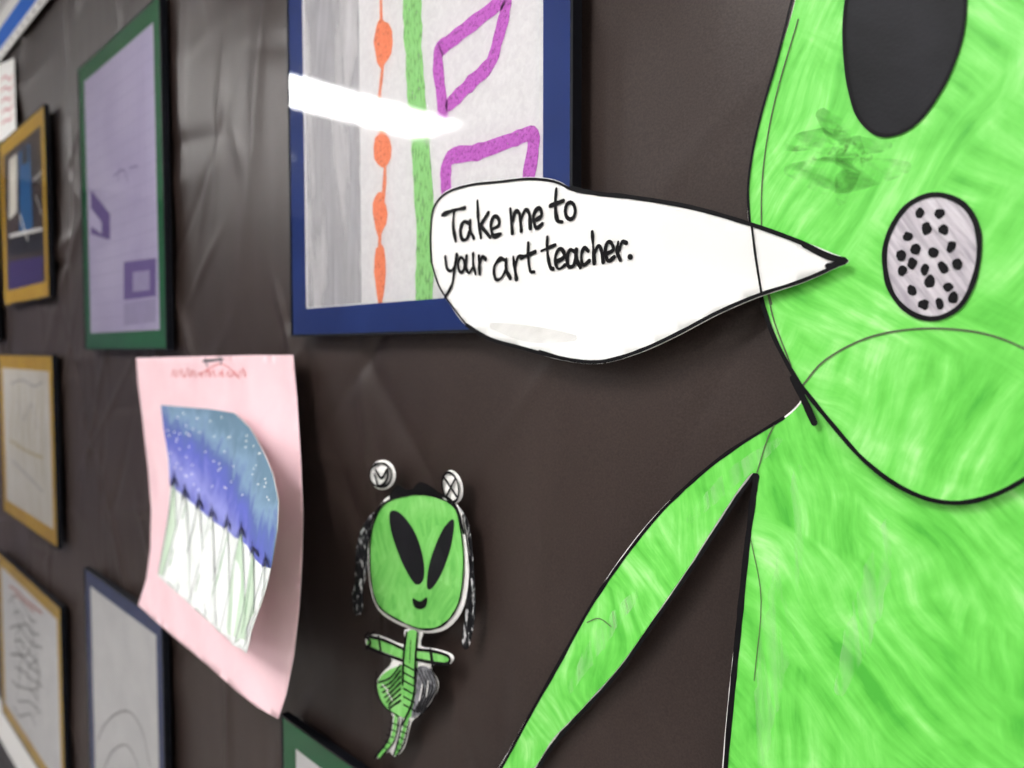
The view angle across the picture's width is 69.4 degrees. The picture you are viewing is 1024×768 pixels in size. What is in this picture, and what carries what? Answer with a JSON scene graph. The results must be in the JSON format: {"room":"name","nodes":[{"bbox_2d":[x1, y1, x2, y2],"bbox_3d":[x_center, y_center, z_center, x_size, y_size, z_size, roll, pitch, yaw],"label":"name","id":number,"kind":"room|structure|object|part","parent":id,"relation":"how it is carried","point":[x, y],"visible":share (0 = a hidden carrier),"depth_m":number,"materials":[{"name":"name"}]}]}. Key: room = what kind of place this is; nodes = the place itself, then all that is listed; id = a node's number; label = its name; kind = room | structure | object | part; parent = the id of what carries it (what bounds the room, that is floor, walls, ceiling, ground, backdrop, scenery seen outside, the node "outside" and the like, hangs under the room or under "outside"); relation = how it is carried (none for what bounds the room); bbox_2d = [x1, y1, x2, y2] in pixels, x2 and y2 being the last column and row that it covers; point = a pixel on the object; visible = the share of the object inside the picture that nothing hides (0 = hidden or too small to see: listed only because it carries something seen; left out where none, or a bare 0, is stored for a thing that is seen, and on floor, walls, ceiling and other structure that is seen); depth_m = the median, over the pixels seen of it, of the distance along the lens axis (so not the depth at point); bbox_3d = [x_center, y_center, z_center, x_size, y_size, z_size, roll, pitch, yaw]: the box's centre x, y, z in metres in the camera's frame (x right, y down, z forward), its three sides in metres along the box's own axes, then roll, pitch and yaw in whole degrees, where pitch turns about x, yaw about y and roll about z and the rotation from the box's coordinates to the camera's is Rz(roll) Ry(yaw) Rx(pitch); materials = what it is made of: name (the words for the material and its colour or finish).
{"room":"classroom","nodes":[
{"label":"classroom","id":0,"kind":"room"},
{"bbox_2d":[0,0,36,767],"bbox_3d":[-0.859,0.072,1.690,0.100,2.700,9.000,-3,4,-45],"label":"wall","id":1,"kind":"structure","parent":0,"point":[9,739],"depth_m":2.50,"materials":[{"name":"paint"}]},
{"bbox_2d":[0,741,15,767],"bbox_3d":[-0.900,1.373,1.709,0.015,0.100,8.800,-3,4,-45],"label":"baseboard","id":2,"kind":"structure","parent":1,"relation":"attached to","point":[6,761],"depth_m":2.56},
{"bbox_2d":[0,0,799,767],"bbox_3d":[-1.014,0.020,1.746,0.023,2.200,7.300,-3,4,-45],"label":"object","id":3,"kind":"structure","parent":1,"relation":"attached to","point":[561,465],"depth_m":0.81,"materials":[{"name":"paper"}]},
{"bbox_2d":[0,58,15,140],"bbox_3d":[-1.522,-0.840,2.195,0.001,0.266,0.410,-3,4,-45],"label":"drawing","id":4,"kind":"object","parent":3,"relation":"attached to","point":[7,69],"visible":1,"depth_m":2.12,"materials":[{"name":"white paper"}]},
{"bbox_2d":[0,0,47,60],"bbox_3d":[-1.024,-0.993,1.689,0.004,0.130,7.300,-3,4,-45],"label":"strip","id":5,"kind":"object","parent":3,"relation":"attached to","point":[10,5],"depth_m":2.03,"materials":[{"name":"paper"}]},
{"bbox_3d":[-1.024,-0.986,1.688,0.001,0.055,7.300,-3,4,-45],"label":"blue strip","id":6,"kind":"part","parent":5,"relation":"part of","materials":[{"name":"blue paper"}]},
{"bbox_2d":[0,104,54,305],"bbox_3d":[-1.324,-0.460,2.010,0.012,0.473,0.513,-3,4,-45],"label":"picture frame","id":7,"kind":"object","parent":3,"relation":"attached to","point":[25,154],"visible":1,"depth_m":1.97,"materials":[{"name":"yellow wood"}]},
{"bbox_2d":[4,125,44,290],"bbox_3d":[-1.326,-0.460,2.008,0.001,0.389,0.429,-3,4,-45],"label":"artwork","id":8,"kind":"object","parent":7,"relation":"on","point":[24,196],"depth_m":1.99},
{"bbox_2d":[0,354,62,549],"bbox_3d":[-1.358,0.161,2.072,0.012,0.488,0.627,-3,4,-45],"label":"picture frame","id":9,"kind":"object","parent":3,"relation":"attached to","point":[29,395],"visible":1,"depth_m":2.02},
{"bbox_2d":[2,368,52,528],"bbox_3d":[-1.360,0.161,2.071,0.001,0.404,0.543,-3,4,-45],"label":"artwork","id":10,"kind":"object","parent":9,"relation":"on","point":[26,392],"depth_m":2.05},
{"bbox_2d":[0,550,69,767],"bbox_3d":[-1.395,0.815,2.139,0.012,0.533,0.750,-3,4,-45],"label":"picture frame","id":11,"kind":"object","parent":3,"relation":"attached to","point":[33,643],"visible":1,"depth_m":2.09,"materials":[{"name":"paper"}]},
{"bbox_2d":[77,0,173,349],"bbox_3d":[-0.772,-0.373,1.459,0.012,0.612,0.484,-3,4,-45],"label":"picture frame","id":12,"kind":"object","parent":3,"relation":"attached to","point":[124,149],"visible":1,"depth_m":1.42,"materials":[{"name":"paper"}]},
{"bbox_2d":[84,23,159,332],"bbox_3d":[-0.773,-0.373,1.457,0.001,0.540,0.412,-3,4,-45],"label":"artwork","id":13,"kind":"object","parent":12,"relation":"on","point":[122,177],"depth_m":1.43},
{"bbox_2d":[84,566,171,767],"bbox_3d":[-0.809,0.738,1.547,0.012,0.620,0.483,-3,4,-45],"label":"picture frame","id":14,"kind":"object","parent":3,"relation":"attached to","point":[128,669],"visible":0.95,"depth_m":1.53,"materials":[{"name":"paper"}]},
{"bbox_2d":[136,355,302,718],"bbox_3d":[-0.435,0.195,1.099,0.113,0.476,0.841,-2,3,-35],"label":"drawing","id":15,"kind":"object","parent":3,"relation":"attached to","point":[222,438],"visible":1,"depth_m":1.05,"materials":[{"name":"pink paper"}]},
{"bbox_2d":[281,711,368,767],"bbox_3d":[-0.179,0.780,0.916,0.012,0.620,0.401,-3,4,-45],"label":"picture frame","id":16,"kind":"object","parent":3,"relation":"attached to","point":[302,746],"visible":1,"depth_m":0.99,"materials":[{"name":"wood"}]},
{"bbox_2d":[296,749,319,767],"bbox_3d":[-0.181,0.780,0.914,0.001,0.548,0.329,-3,4,-45],"label":"artwork","id":17,"kind":"object","parent":16,"relation":"on","point":[305,758],"depth_m":1.00,"materials":[{"name":"paper"}]},
{"bbox_2d":[352,460,474,758],"bbox_3d":[-0.116,0.267,0.822,0.009,0.362,0.222,-3,4,-44],"label":"cutout","id":18,"kind":"object","parent":3,"relation":"attached to","point":[416,550],"visible":1,"depth_m":0.81,"materials":[{"name":"green paper"}]},
{"bbox_3d":[-0.144,0.304,0.851,0.076,0.016,0.001,3,4,44],"label":"arm","id":19,"kind":"part","parent":18,"relation":"part of"},
{"bbox_3d":[-0.086,0.291,0.789,0.001,0.019,0.061,-2,4,-43],"label":"arm","id":20,"kind":"part","parent":18,"relation":"part of"},
{"bbox_2d":[286,0,581,336],"bbox_3d":[-0.117,-0.404,0.799,0.012,0.700,0.490,-3,4,-45],"label":"picture frame","id":21,"kind":"object","parent":3,"relation":"attached to","point":[394,106],"visible":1,"depth_m":0.80,"materials":[{"name":"paper"}]},
{"bbox_2d":[429,177,848,363],"bbox_3d":[0.064,-0.103,0.615,0.006,0.173,0.420,-3,4,-45],"label":"speech bubble","id":22,"kind":"object","parent":3,"relation":"attached to","point":[547,267],"visible":1,"depth_m":0.61,"materials":[{"name":"paper"}]},
{"bbox_2d":[499,0,1023,767],"bbox_3d":[0.171,0.073,0.532,0.012,0.941,0.651,-3,4,-45],"label":"cutout","id":23,"kind":"object","parent":3,"relation":"attached to","point":[880,620],"visible":1,"depth_m":0.47,"materials":[{"name":"green paper"}]}
]}

